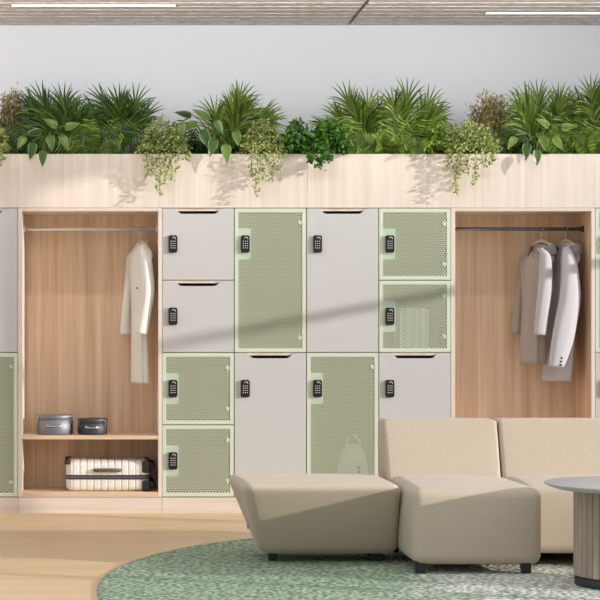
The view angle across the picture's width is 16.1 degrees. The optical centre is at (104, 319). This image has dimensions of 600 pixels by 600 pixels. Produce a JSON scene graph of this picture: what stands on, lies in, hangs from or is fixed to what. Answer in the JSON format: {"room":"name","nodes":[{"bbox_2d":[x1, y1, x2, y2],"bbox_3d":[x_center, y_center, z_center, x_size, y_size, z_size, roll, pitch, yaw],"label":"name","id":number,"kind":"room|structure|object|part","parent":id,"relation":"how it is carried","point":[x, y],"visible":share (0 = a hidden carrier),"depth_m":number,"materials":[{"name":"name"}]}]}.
{"room":"office locker area","nodes":[
{"label":"office locker area","id":0,"kind":"room"},
{"bbox_2d":[0,513,252,599],"bbox_3d":[-0.050,1.390,6.958,8.300,0.100,16.750,0,0,0],"label":"floor","id":1,"kind":"structure","parent":0,"point":[44,556],"depth_m":12.70,"materials":[{"name":"brown wood"}]},
{"bbox_2d":[18,208,161,496],"bbox_3d":[-0.104,0.226,14.832,1.000,2.007,0.501,0,0,0],"label":"wardrobe","id":2,"kind":"object","parent":1,"relation":"on","point":[74,358],"visible":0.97,"depth_m":15.07,"materials":[{"name":"brown wood"}]},
{"bbox_3d":[-0.590,0.226,14.833,0.029,2.007,0.500,0,0,0],"label":"panel","id":3,"kind":"part","parent":2,"relation":"part of","materials":[{"name":"brown wood"}]},
{"bbox_2d":[36,414,72,434],"bbox_3d":[-0.352,0.734,14.774,0.260,0.138,0.279,0,0,0],"label":"round tin","id":4,"kind":"object","parent":2,"relation":"on","point":[47,424],"visible":1,"depth_m":14.67,"materials":[{"name":"grey metal"}]},
{"bbox_3d":[-0.352,0.680,14.783,0.260,0.032,0.260,0,0,0],"label":"lid","id":5,"kind":"part","parent":4,"relation":"part of","materials":[{"name":"grey metal"}]},
{"bbox_3d":[-0.102,-0.767,14.833,0.946,0.022,0.500,0,0,0],"label":"panel","id":6,"kind":"part","parent":2,"relation":"part of","materials":[{"name":"brown wood"}]},
{"bbox_2d":[22,432,157,438],"bbox_3d":[-0.102,0.817,14.825,0.946,0.026,0.485,0,0,0],"label":"shelf","id":7,"kind":"object","parent":2,"relation":"attached to","point":[25,435],"depth_m":14.58,"materials":[{"name":"brown wood"}]},
{"bbox_3d":[-0.102,1.212,14.833,0.946,0.034,0.500,0,0,0],"label":"panel","id":8,"kind":"part","parent":2,"relation":"part of","materials":[{"name":"brown wood"}]},
{"bbox_3d":[-0.102,-0.643,14.833,0.945,0.024,0.025,0,0,0],"label":"hanging rail","id":9,"kind":"part","parent":2,"relation":"part of","materials":[{"name":"white metal"}]},
{"bbox_2d":[77,418,106,434],"bbox_3d":[-0.088,0.746,14.754,0.211,0.114,0.229,0,0,0],"label":"round tin","id":10,"kind":"object","parent":2,"relation":"on","point":[86,426],"visible":1,"depth_m":14.67,"materials":[{"name":"grey metal"}]},
{"bbox_3d":[-0.088,0.705,14.763,0.211,0.032,0.211,0,0,0],"label":"lid","id":11,"kind":"part","parent":10,"relation":"part of","materials":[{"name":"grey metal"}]},
{"bbox_2d":[64,456,154,490],"bbox_3d":[0.034,1.086,14.837,0.637,0.218,0.474,0,0,0],"label":"suitcase","id":12,"kind":"object","parent":2,"relation":"on","point":[82,473],"visible":1,"depth_m":14.64,"materials":[{"name":"cream plastic"},{"name":"black plastic"},{"name":"dark grey plastic"}]},
{"bbox_3d":[0.018,1.045,14.620,0.204,0.027,0.041,0,0,0],"label":"carry handle","id":13,"kind":"part","parent":12,"relation":"part of","materials":[{"name":"grey"}]},
{"bbox_2d":[135,226,148,247],"bbox_3d":[0.254,-0.578,14.833,0.024,0.168,0.220,0,0,-22],"label":"clothes hanger","id":14,"kind":"object","parent":2,"relation":"hanging from","point":[140,240],"visible":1,"depth_m":14.78,"materials":[{"name":"brown wood"}]},
{"bbox_2d":[120,240,154,382],"bbox_3d":[0.232,-0.061,14.828,0.152,1.009,0.478,0,0,-18],"label":"coat","id":15,"kind":"object","parent":14,"relation":"hanging from","point":[138,294],"visible":1,"depth_m":14.73,"materials":[{"name":"fabric"}]},
{"bbox_3d":[0.383,0.226,14.833,0.025,2.007,0.500,0,0,0],"label":"panel","id":16,"kind":"part","parent":2,"relation":"part of","materials":[{"name":"brown wood"}]},
{"bbox_2d":[0,497,241,512],"bbox_3d":[1.399,1.286,14.835,5.008,0.108,0.496,0,0,0],"label":"plinth","id":17,"kind":"object","parent":1,"relation":"on","point":[7,504],"visible":0.33,"depth_m":14.59,"materials":[{"name":"brown wood"}]},
{"bbox_2d":[0,352,17,496],"bbox_3d":[-0.855,0.727,14.824,0.502,1.004,0.518,0,0,0],"label":"locker","id":18,"kind":"object","parent":17,"relation":"on","point":[8,360],"visible":0.92,"depth_m":14.59,"materials":[{"name":"green metal"}]},
{"bbox_2d":[0,208,17,351],"bbox_3d":[-0.855,-0.276,14.824,0.502,1.004,0.518,0,0,0],"label":"locker","id":19,"kind":"object","parent":18,"relation":"on","point":[8,216],"visible":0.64,"depth_m":14.58,"materials":[{"name":"grey wood"}]},
{"bbox_2d":[0,154,599,207],"bbox_3d":[1.399,-0.966,14.878,5.011,0.375,0.590,0,0,0],"label":"planter box","id":20,"kind":"object","parent":19,"relation":"on","point":[64,180],"visible":0.97,"depth_m":14.58,"materials":[{"name":"brown wood"}]},
{"bbox_2d":[0,126,10,165],"bbox_3d":[-0.714,-1.205,14.600,0.146,0.311,0.303,0,0,0],"label":"trailing plant","id":21,"kind":"object","parent":20,"relation":"in","point":[4,145],"visible":0.99,"depth_m":14.56,"materials":[{"name":"green plant"}]},
{"bbox_3d":[-0.855,-0.967,14.593,0.501,0.373,0.020,0,0,0],"label":"panel","id":22,"kind":"part","parent":20,"relation":"part of","materials":[{"name":"brown wood"}]},
{"bbox_2d":[0,82,28,141],"bbox_3d":[-0.660,-1.391,14.882,0.293,0.597,0.279,0,0,0],"label":"bush","id":23,"kind":"object","parent":20,"relation":"on","point":[6,110],"visible":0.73,"depth_m":14.84,"materials":[{"name":"brown plant"}]},
{"bbox_2d":[0,125,57,153],"bbox_3d":[-0.587,-1.232,14.774,0.525,0.283,0.142,0,0,-10],"label":"fern","id":24,"kind":"object","parent":20,"relation":"on","point":[39,145],"visible":0.5,"depth_m":14.76,"materials":[{"name":"green plant"}]},
{"bbox_2d":[12,138,61,153],"bbox_3d":[-0.553,-1.202,14.897,0.588,0.220,0.333,0,0,0],"label":"bush","id":25,"kind":"object","parent":20,"relation":"on","point":[34,138],"visible":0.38,"depth_m":14.79,"materials":[{"name":"green plant"}]},
{"bbox_2d":[17,119,80,166],"bbox_3d":[-0.385,-1.227,14.607,0.427,0.349,0.200,0,0,-18],"label":"plant","id":26,"kind":"object","parent":20,"relation":"in","point":[50,140],"visible":1,"depth_m":14.62,"materials":[{"name":"green plant"}]},
{"bbox_2d":[0,79,104,149],"bbox_3d":[-0.396,-1.393,14.852,0.845,0.628,0.296,0,0,6],"label":"palm","id":27,"kind":"object","parent":20,"relation":"in","point":[59,111],"visible":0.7,"depth_m":14.82,"materials":[{"name":"green plant"}]},
{"bbox_2d":[44,119,128,153],"bbox_3d":[-0.125,-1.252,14.710,0.606,0.322,0.176,0,0,0],"label":"fern","id":28,"kind":"object","parent":20,"relation":"in","point":[86,131],"visible":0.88,"depth_m":14.69,"materials":[{"name":"green plant"}]},
{"bbox_3d":[-0.114,-0.967,14.593,0.979,0.373,0.020,0,0,0],"label":"panel","id":29,"kind":"part","parent":20,"relation":"part of","materials":[{"name":"brown wood"}]},
{"bbox_2d":[59,136,127,153],"bbox_3d":[-0.076,-1.207,14.880,0.596,0.230,0.300,0,0,0],"label":"bush","id":30,"kind":"object","parent":20,"relation":"on","point":[93,136],"visible":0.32,"depth_m":14.82,"materials":[{"name":"green plant"}]},
{"bbox_2d":[66,83,164,147],"bbox_3d":[0.051,-1.399,14.895,0.797,0.636,0.384,0,0,0],"label":"palm","id":31,"kind":"object","parent":20,"relation":"in","point":[119,109],"visible":0.57,"depth_m":14.85,"materials":[{"name":"green plant"}]},
{"bbox_2d":[81,118,151,153],"bbox_3d":[0.096,-1.252,14.728,0.521,0.322,0.213,0,0,0],"label":"fern","id":32,"kind":"object","parent":20,"relation":"on","point":[132,140],"visible":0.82,"depth_m":14.70,"materials":[{"name":"green plant"}]},
{"bbox_2d":[134,113,193,195],"bbox_3d":[0.410,-1.149,14.602,0.418,0.586,0.328,0,0,0],"label":"trailing plant","id":33,"kind":"object","parent":20,"relation":"in","point":[154,149],"visible":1,"depth_m":14.54,"materials":[{"name":"green plant"}]},
{"bbox_2d":[129,136,201,153],"bbox_3d":[0.414,-1.208,14.886,0.583,0.232,0.319,0,0,0],"label":"bush","id":34,"kind":"object","parent":20,"relation":"on","point":[195,144],"visible":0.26,"depth_m":14.79,"materials":[{"name":"green plant"}]},
{"bbox_2d":[154,118,225,153],"bbox_3d":[0.608,-1.259,14.789,0.534,0.337,0.182,0,0,0],"label":"fern","id":35,"kind":"object","parent":20,"relation":"in","point":[191,134],"visible":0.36,"depth_m":14.79,"materials":[{"name":"green plant"}]},
{"bbox_2d":[174,109,240,162],"bbox_3d":[0.713,-1.272,14.624,0.473,0.392,0.192,0,0,17],"label":"plant","id":36,"kind":"object","parent":20,"relation":"in","point":[211,143],"visible":1,"depth_m":14.60,"materials":[{"name":"green plant"}]},
{"bbox_3d":[0.891,-0.967,14.593,1.029,0.373,0.020,0,0,0],"label":"panel","id":37,"kind":"part","parent":20,"relation":"part of","materials":[{"name":"brown wood"}]},
{"bbox_2d":[192,82,286,153],"bbox_3d":[0.955,-1.389,14.803,0.708,0.616,0.350,0,0,0],"label":"palm","id":38,"kind":"object","parent":20,"relation":"in","point":[235,113],"visible":0.76,"depth_m":14.79,"materials":[{"name":"green plant"}]},
{"bbox_2d":[197,138,288,153],"bbox_3d":[0.978,-1.209,14.883,0.661,0.234,0.316,0,0,0],"label":"bush","id":39,"kind":"object","parent":20,"relation":"on","point":[236,150],"visible":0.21,"depth_m":14.80,"materials":[{"name":"green plant"}]},
{"bbox_2d":[238,117,287,196],"bbox_3d":[1.104,-1.127,14.607,0.343,0.567,0.317,0,0,0],"label":"trailing plant","id":40,"kind":"object","parent":20,"relation":"in","point":[269,147],"visible":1,"depth_m":14.54,"materials":[{"name":"green plant"}]},
{"bbox_2d":[274,117,320,154],"bbox_3d":[1.337,-1.255,14.642,0.336,0.306,0.279,0,0,0],"label":"trailing plant","id":41,"kind":"object","parent":20,"relation":"in","point":[302,135],"visible":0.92,"depth_m":14.57,"materials":[{"name":"green plant"}]},
{"bbox_2d":[305,117,352,170],"bbox_3d":[1.560,-1.224,14.604,0.368,0.394,0.330,0,0,0],"label":"trailing plant","id":42,"kind":"object","parent":20,"relation":"in","point":[329,131],"visible":1,"depth_m":14.55,"materials":[{"name":"green plant"}]},
{"bbox_2d":[308,120,373,153],"bbox_3d":[1.682,-1.247,14.731,0.562,0.312,0.141,0,0,-7],"label":"fern","id":43,"kind":"object","parent":20,"relation":"on","point":[350,135],"visible":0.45,"depth_m":14.75,"materials":[{"name":"green plant"}]},
{"bbox_2d":[307,79,414,146],"bbox_3d":[1.810,-1.393,14.826,0.810,0.625,0.350,0,0,0],"label":"palm","id":44,"kind":"object","parent":20,"relation":"on","point":[361,111],"visible":0.51,"depth_m":14.81,"materials":[{"name":"green plant"}]},
{"bbox_3d":[1.905,-0.967,14.593,0.996,0.373,0.020,0,0,0],"label":"panel","id":45,"kind":"part","parent":20,"relation":"part of","materials":[{"name":"brown wood"}]},
{"bbox_2d":[349,114,430,154],"bbox_3d":[1.974,-1.262,14.596,0.634,0.344,0.263,0,0,0],"label":"fern","id":46,"kind":"object","parent":20,"relation":"on","point":[387,144],"visible":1,"depth_m":14.62,"materials":[{"name":"green plant"}]},
{"bbox_2d":[370,78,455,148],"bbox_3d":[2.164,-1.403,14.771,0.630,0.643,0.303,0,0,0],"label":"palm","id":47,"kind":"object","parent":20,"relation":"on","point":[427,111],"visible":0.68,"depth_m":14.78,"materials":[{"name":"green plant"}]},
{"bbox_2d":[385,116,471,153],"bbox_3d":[2.260,-1.265,14.714,0.620,0.349,0.210,0,0,7],"label":"fern","id":48,"kind":"object","parent":20,"relation":"in","point":[423,134],"visible":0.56,"depth_m":14.70,"materials":[{"name":"green plant"}]},
{"bbox_2d":[419,124,454,155],"bbox_3d":[2.310,-1.231,14.642,0.256,0.258,0.288,0,0,0],"label":"trailing plant","id":49,"kind":"object","parent":20,"relation":"in","point":[435,143],"visible":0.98,"depth_m":14.57,"materials":[{"name":"green plant"}]},
{"bbox_2d":[436,118,503,196],"bbox_3d":[2.535,-1.126,14.611,0.466,0.554,0.327,0,0,0],"label":"trailing plant","id":50,"kind":"object","parent":20,"relation":"in","point":[459,148],"visible":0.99,"depth_m":14.55,"materials":[{"name":"green plant"}]},
{"bbox_2d":[453,136,521,153],"bbox_3d":[2.667,-1.204,14.891,0.643,0.223,0.331,0,0,0],"label":"bush","id":51,"kind":"object","parent":20,"relation":"on","point":[520,144],"visible":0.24,"depth_m":14.79,"materials":[{"name":"green plant"}]},
{"bbox_2d":[465,88,513,141],"bbox_3d":[2.726,-1.367,14.876,0.352,0.550,0.271,0,0,5],"label":"bush","id":52,"kind":"object","parent":20,"relation":"on","point":[490,116],"visible":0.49,"depth_m":14.84,"materials":[{"name":"brown plant"}]},
{"bbox_2d":[473,125,538,153],"bbox_3d":[2.847,-1.231,14.780,0.497,0.280,0.154,0,0,-6],"label":"fern","id":53,"kind":"object","parent":20,"relation":"on","point":[512,132],"visible":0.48,"depth_m":14.77,"materials":[{"name":"green plant"}]},
{"bbox_3d":[2.903,-0.967,14.593,0.998,0.373,0.020,0,0,0],"label":"panel","id":54,"kind":"part","parent":20,"relation":"part of","materials":[{"name":"brown wood"}]},
{"bbox_2d":[508,119,576,165],"bbox_3d":[3.051,-1.230,14.609,0.484,0.342,0.195,0,0,-12],"label":"plant","id":55,"kind":"object","parent":20,"relation":"in","point":[526,148],"visible":1,"depth_m":14.58,"materials":[{"name":"green plant"}]},
{"bbox_2d":[518,137,578,153],"bbox_3d":[3.244,-1.205,14.882,0.679,0.226,0.328,0,0,0],"label":"bush","id":56,"kind":"object","parent":20,"relation":"on","point":[544,152],"visible":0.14,"depth_m":14.80,"materials":[{"name":"green plant"}]},
{"bbox_2d":[499,80,599,149],"bbox_3d":[3.145,-1.407,14.833,0.756,0.652,0.347,0,0,0],"label":"palm","id":57,"kind":"object","parent":20,"relation":"on","point":[529,109],"visible":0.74,"depth_m":14.80,"materials":[{"name":"green plant"}]},
{"bbox_2d":[536,117,599,153],"bbox_3d":[3.283,-1.260,14.682,0.587,0.340,0.180,0,0,-4],"label":"fern","id":58,"kind":"object","parent":20,"relation":"on","point":[554,150],"visible":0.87,"depth_m":14.67,"materials":[{"name":"green plant"}]},
{"bbox_2d":[548,74,599,139],"bbox_3d":[3.474,-1.408,14.814,0.747,0.654,0.384,0,0,0],"label":"palm","id":59,"kind":"object","parent":20,"relation":"on","point":[592,96],"visible":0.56,"depth_m":14.75,"materials":[{"name":"green plant"}]},
{"bbox_2d":[562,127,599,153],"bbox_3d":[3.414,-1.229,14.663,0.416,0.277,0.186,0,0,0],"label":"fern","id":60,"kind":"object","parent":20,"relation":"on","point":[582,146],"visible":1,"depth_m":14.65,"materials":[{"name":"green plant"}]},
{"bbox_3d":[3.654,-0.967,14.593,0.501,0.373,0.020,0,0,0],"label":"panel","id":61,"kind":"part","parent":20,"relation":"part of","materials":[{"name":"brown wood"}]},
{"bbox_2d":[162,425,233,496],"bbox_3d":[0.647,0.978,14.824,0.502,0.502,0.518,0,0,0],"label":"locker","id":62,"kind":"object","parent":17,"relation":"on","point":[198,460],"visible":0.95,"depth_m":14.59,"materials":[{"name":"green metal"}]},
{"bbox_3d":[0.463,0.977,14.589,0.096,0.216,0.011,0,0,0],"label":"lock plate","id":63,"kind":"part","parent":62,"relation":"part of","materials":[{"name":"green metal"}]},
{"bbox_2d":[162,352,233,424],"bbox_3d":[0.647,0.476,14.824,0.502,0.502,0.518,0,0,0],"label":"locker","id":64,"kind":"object","parent":62,"relation":"on","point":[198,387],"visible":0.99,"depth_m":14.59,"materials":[{"name":"green metal"}]},
{"bbox_3d":[0.463,0.476,14.589,0.096,0.216,0.011,0,0,0],"label":"lock plate","id":65,"kind":"part","parent":64,"relation":"part of","materials":[{"name":"green metal"}]},
{"bbox_2d":[162,280,233,351],"bbox_3d":[0.647,-0.025,14.824,0.502,0.502,0.518,0,0,0],"label":"locker","id":66,"kind":"object","parent":64,"relation":"on","point":[198,315],"visible":1,"depth_m":14.58,"materials":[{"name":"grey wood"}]},
{"bbox_2d":[162,208,233,279],"bbox_3d":[0.647,-0.527,14.824,0.502,0.502,0.518,0,0,0],"label":"locker","id":67,"kind":"object","parent":66,"relation":"on","point":[198,243],"visible":1,"depth_m":14.58,"materials":[{"name":"grey wood"}]},
{"bbox_2d":[234,352,305,496],"bbox_3d":[1.149,0.727,14.824,0.502,1.004,0.518,0,0,0],"label":"locker","id":68,"kind":"object","parent":1,"relation":"on","point":[270,387],"visible":0.93,"depth_m":14.58,"materials":[{"name":"grey wood"}]},
{"bbox_2d":[234,208,305,351],"bbox_3d":[1.149,-0.276,14.824,0.502,1.004,0.518,0,0,0],"label":"locker","id":69,"kind":"object","parent":68,"relation":"on","point":[270,243],"visible":0.98,"depth_m":14.59,"materials":[{"name":"green metal"}]},
{"bbox_3d":[0.965,-0.528,14.589,0.096,0.216,0.011,0,0,0],"label":"lock plate","id":70,"kind":"part","parent":69,"relation":"part of","materials":[{"name":"green"}]},
{"bbox_2d":[306,352,377,475],"bbox_3d":[1.650,0.727,14.824,0.502,1.004,0.518,0,0,0],"label":"locker","id":71,"kind":"object","parent":1,"relation":"on","point":[342,387],"visible":0.82,"depth_m":14.59,"materials":[{"name":"green metal"}]},
{"bbox_3d":[1.467,0.476,14.589,0.096,0.216,0.011,0,0,0],"label":"lock plate","id":72,"kind":"part","parent":71,"relation":"part of","materials":[{"name":"green metal"}]},
{"bbox_2d":[306,208,377,351],"bbox_3d":[1.650,-0.276,14.824,0.502,1.004,0.518,0,0,0],"label":"locker","id":73,"kind":"object","parent":71,"relation":"on","point":[342,243],"visible":0.98,"depth_m":14.58,"materials":[{"name":"grey wood"}]},
{"bbox_2d":[337,434,368,473],"bbox_3d":[1.746,1.005,14.780,0.230,0.416,0.145,0,0,0],"label":"handbag","id":74,"kind":"object","parent":71,"relation":"in","point":[354,434],"visible":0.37,"depth_m":14.75,"materials":[{"name":"silver fabric"}]},
{"bbox_2d":[97,538,599,599],"bbox_3d":[1.930,1.332,10.383,3.940,0.014,5.700,0,0,0],"label":"rug","id":75,"kind":"object","parent":1,"relation":"on","point":[238,569],"visible":0.59,"depth_m":10.81,"materials":[{"name":"green carpet"}]},
{"bbox_2d":[229,474,399,560],"bbox_3d":[1.148,1.096,11.574,0.895,0.460,0.757,0,0,0],"label":"ottoman","id":76,"kind":"object","parent":75,"relation":"on","point":[282,513],"visible":1,"depth_m":11.33,"materials":[{"name":"beige fabric"}]},
{"bbox_3d":[0.925,1.291,11.580,0.055,0.070,0.055,0,0,0],"label":"leg","id":77,"kind":"part","parent":76,"relation":"part of","materials":[{"name":"black plastic"}]},
{"bbox_3d":[1.500,1.291,11.580,0.055,0.070,0.055,0,0,0],"label":"leg","id":78,"kind":"part","parent":76,"relation":"part of","materials":[{"name":"black"}]},
{"bbox_2d":[378,418,540,573],"bbox_3d":[1.925,0.944,11.525,0.715,0.765,1.228,0,0,0],"label":"sofa","id":79,"kind":"object","parent":75,"relation":"on","point":[456,506],"visible":0.85,"depth_m":10.97,"materials":[{"name":"beige fabric"}]},
{"bbox_3d":[1.648,1.289,10.990,0.055,0.074,0.055,0,0,0],"label":"leg","id":80,"kind":"part","parent":79,"relation":"part of","materials":[{"name":"black plastic"}]},
{"bbox_3d":[1.897,0.798,11.926,0.651,0.474,0.397,0,0,0],"label":"backrest","id":81,"kind":"part","parent":79,"relation":"part of","materials":[{"name":"beige fabric"}]},
{"bbox_3d":[1.935,1.076,11.507,0.688,0.424,1.170,0,0,0],"label":"seat","id":82,"kind":"part","parent":79,"relation":"part of","materials":[{"name":"beige fabric"}]},
{"bbox_3d":[2.202,1.289,10.990,0.055,0.074,0.055,0,0,0],"label":"leg","id":83,"kind":"part","parent":79,"relation":"part of","materials":[{"name":"black plastic"}]},
{"bbox_2d":[493,418,599,555],"bbox_3d":[2.589,0.944,11.668,0.748,0.765,0.913,0,0,0],"label":"sofa","id":84,"kind":"object","parent":75,"relation":"on","point":[532,451],"visible":0.44,"depth_m":11.79,"materials":[{"name":"beige fabric"}]},
{"bbox_3d":[2.588,0.798,11.926,0.726,0.474,0.397,0,0,0],"label":"backrest","id":85,"kind":"part","parent":84,"relation":"part of","materials":[{"name":"beige fabric"}]},
{"bbox_3d":[2.589,1.063,11.652,0.746,0.398,0.880,0,0,0],"label":"seat","id":86,"kind":"part","parent":84,"relation":"part of","materials":[{"name":"beige fabric"}]},
{"bbox_3d":[2.589,1.261,11.820,0.682,0.090,0.360,0,0,0],"label":"frame","id":87,"kind":"part","parent":84,"relation":"part of","materials":[{"name":"black"}]},
{"bbox_2d":[544,476,599,589],"bbox_3d":[2.667,1.070,10.500,0.924,0.512,0.924,0,0,0],"label":"round table","id":88,"kind":"object","parent":75,"relation":"on","point":[586,489],"visible":1,"depth_m":10.38,"materials":[{"name":"grey wood"}]},
{"bbox_2d":[378,352,450,419],"bbox_3d":[2.152,0.727,14.824,0.502,1.004,0.518,0,0,0],"label":"locker","id":89,"kind":"object","parent":1,"relation":"on","point":[410,384],"visible":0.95,"depth_m":14.58,"materials":[{"name":"grey wood"}]},
{"bbox_2d":[378,280,450,351],"bbox_3d":[2.152,-0.025,14.824,0.502,0.502,0.518,0,0,0],"label":"locker","id":90,"kind":"object","parent":89,"relation":"on","point":[434,296],"visible":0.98,"depth_m":14.59,"materials":[{"name":"green metal"}]},
{"bbox_3d":[1.968,-0.026,14.589,0.096,0.216,0.011,0,0,0],"label":"lock plate","id":91,"kind":"part","parent":90,"relation":"part of","materials":[{"name":"green metal"}]},
{"bbox_2d":[394,308,402,347],"bbox_3d":[2.067,0.063,14.793,0.021,0.292,0.300,0,0,0],"label":"folder","id":92,"kind":"object","parent":90,"relation":"in","point":[397,308],"visible":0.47,"depth_m":14.69,"materials":[{"name":"white"}]},
{"bbox_2d":[403,310,407,347],"bbox_3d":[2.099,0.068,14.793,0.033,0.282,0.300,0,0,0],"label":"folder","id":93,"kind":"object","parent":90,"relation":"in","point":[405,310],"visible":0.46,"depth_m":14.64,"materials":[{"name":"white"}]},
{"bbox_2d":[403,308,409,347],"bbox_3d":[2.118,0.063,14.793,0.021,0.292,0.300,0,0,0],"label":"folder","id":94,"kind":"object","parent":90,"relation":"in","point":[403,308],"visible":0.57,"depth_m":14.64,"materials":[{"name":"white"}]},
{"bbox_2d":[410,308,413,347],"bbox_3d":[2.144,0.063,14.793,0.021,0.292,0.300,0,0,0],"label":"folder","id":95,"kind":"object","parent":90,"relation":"in","point":[410,308],"visible":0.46,"depth_m":14.64,"materials":[{"name":"white"}]},
{"bbox_2d":[378,208,450,279],"bbox_3d":[2.152,-0.527,14.824,0.502,0.502,0.518,0,0,0],"label":"locker","id":96,"kind":"object","parent":90,"relation":"on","point":[414,243],"visible":0.96,"depth_m":14.59,"materials":[{"name":"green metal"}]},
{"bbox_3d":[1.968,-0.528,14.589,0.096,0.216,0.011,0,0,0],"label":"lock plate","id":97,"kind":"part","parent":96,"relation":"part of","materials":[{"name":"green"}]},
{"bbox_2d":[414,310,417,347],"bbox_3d":[2.169,0.068,14.793,0.021,0.282,0.300,0,0,0],"label":"folder","id":98,"kind":"object","parent":90,"relation":"in","point":[414,310],"visible":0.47,"depth_m":14.64,"materials":[{"name":"white"}]},
{"bbox_2d":[414,308,420,347],"bbox_3d":[2.195,0.063,14.793,0.021,0.292,0.300,0,0,0],"label":"folder","id":99,"kind":"object","parent":90,"relation":"in","point":[416,308],"visible":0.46,"depth_m":14.64,"materials":[{"name":"white"}]},
{"bbox_2d":[421,308,424,347],"bbox_3d":[2.220,0.063,14.793,0.021,0.292,0.300,0,0,0],"label":"folder","id":100,"kind":"object","parent":90,"relation":"in","point":[422,308],"visible":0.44,"depth_m":14.64,"materials":[{"name":"white"}]},
{"bbox_2d":[425,310,428,347],"bbox_3d":[2.246,0.068,14.793,0.021,0.282,0.300,0,0,0],"label":"folder","id":101,"kind":"object","parent":90,"relation":"in","point":[426,310],"visible":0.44,"depth_m":14.64,"materials":[{"name":"white"}]},
{"bbox_2d":[451,208,594,418],"bbox_3d":[2.903,0.226,14.832,1.000,2.007,0.501,0,0,0],"label":"wardrobe","id":102,"kind":"object","parent":1,"relation":"on","point":[488,380],"visible":0.55,"depth_m":15.07,"materials":[{"name":"brown wood"}]},
{"bbox_3d":[2.417,0.226,14.833,0.029,2.007,0.500,0,0,0],"label":"panel","id":103,"kind":"part","parent":102,"relation":"part of","materials":[{"name":"brown wood"}]},
{"bbox_3d":[2.880,-0.643,14.833,0.894,0.024,0.025,0,0,0],"label":"hanging rail","id":104,"kind":"part","parent":102,"relation":"part of","materials":[{"name":"black metal"}]},
{"bbox_3d":[2.905,-0.767,14.833,0.946,0.022,0.500,0,0,0],"label":"panel","id":105,"kind":"part","parent":102,"relation":"part of","materials":[{"name":"brown wood"}]},
{"bbox_2d":[528,226,550,248],"bbox_3d":[3.083,-0.578,14.833,0.024,0.168,0.220,0,0,-38],"label":"clothes hanger","id":106,"kind":"object","parent":102,"relation":"hanging from","point":[541,240],"visible":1,"depth_m":14.82,"materials":[{"name":"brown wood"}]},
{"bbox_2d":[511,242,557,363],"bbox_3d":[3.045,-0.121,14.836,0.221,0.862,0.455,0,0,-16],"label":"jacket","id":107,"kind":"object","parent":106,"relation":"hanging from","point":[533,292],"visible":1,"depth_m":14.77,"materials":[{"name":"fabric"}]},
{"bbox_2d":[542,242,582,380],"bbox_3d":[3.222,-0.060,14.819,0.267,0.983,0.476,0,0,0],"label":"jacket","id":108,"kind":"object","parent":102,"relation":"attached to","point":[564,309],"visible":0.89,"depth_m":14.62,"materials":[{"name":"fabric"}]},
{"bbox_2d":[555,226,574,245],"bbox_3d":[3.256,-0.578,14.833,0.024,0.168,0.220,0,0,-35],"label":"clothes hanger","id":109,"kind":"object","parent":102,"relation":"hanging from","point":[564,240],"visible":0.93,"depth_m":14.83,"materials":[{"name":"beige wood"}]},
{"bbox_3d":[3.390,0.226,14.833,0.025,2.007,0.500,0,0,0],"label":"panel","id":110,"kind":"part","parent":102,"relation":"part of","materials":[{"name":"brown wood"}]},
{"bbox_2d":[595,352,599,417],"bbox_3d":[3.654,0.727,14.824,0.502,1.004,0.518,0,0,0],"label":"locker","id":111,"kind":"object","parent":1,"relation":"on","point":[597,354],"visible":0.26,"depth_m":14.58,"materials":[{"name":"grey wood"}]},
{"bbox_2d":[595,208,599,351],"bbox_3d":[3.654,-0.276,14.824,0.502,1.004,0.518,0,0,0],"label":"locker","id":112,"kind":"object","parent":111,"relation":"on","point":[597,210],"visible":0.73,"depth_m":14.58,"materials":[{"name":"green"}]},
{"bbox_3d":[3.654,-0.276,14.587,0.443,0.945,0.002,0,0,0],"label":"panel","id":113,"kind":"part","parent":112,"relation":"part of","materials":[{"name":"green metal"}]},
{"bbox_3d":[3.470,-0.528,14.589,0.096,0.216,0.011,0,0,0],"label":"lock plate","id":114,"kind":"part","parent":112,"relation":"part of","materials":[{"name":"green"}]},
{"bbox_2d":[0,21,599,153],"bbox_3d":[-0.050,-0.470,15.258,8.300,3.620,0.150,0,0,0],"label":"wall","id":115,"kind":"structure","parent":0,"point":[300,66],"depth_m":15.18,"materials":[{"name":"white paint"}]},
{"bbox_2d":[0,0,599,24],"bbox_3d":[-0.125,-2.150,13.343,8.150,0.040,3.680,0,0,0],"label":"ceiling","id":116,"kind":"structure","parent":0,"point":[187,12],"depth_m":14.58,"materials":[{"name":"beige wood"}]},
{"bbox_2d":[10,5,176,6],"bbox_3d":[-0.078,-2.131,14.210,1.130,0.014,0.052,0,0,0],"label":"recessed light","id":117,"kind":"object","parent":116,"relation":"in","point":[10,5],"visible":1,"depth_m":14.21,"materials":[{"name":"grey"}]},
{"bbox_2d":[483,12,599,13],"bbox_3d":[3.203,-2.131,14.559,1.151,0.014,0.052,0,0,0],"label":"recessed light","id":118,"kind":"object","parent":116,"relation":"in","point":[483,12],"visible":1,"depth_m":14.55,"materials":[{"name":"white"}]},
{"bbox_2d":[486,13,599,13],"bbox_3d":[3.203,-2.127,14.559,1.127,0.005,0.038,0,0,0],"label":"diffuser","id":119,"kind":"object","parent":118,"relation":"attached to","point":[486,13],"depth_m":14.55,"materials":[{"name":"white"}]}
]}

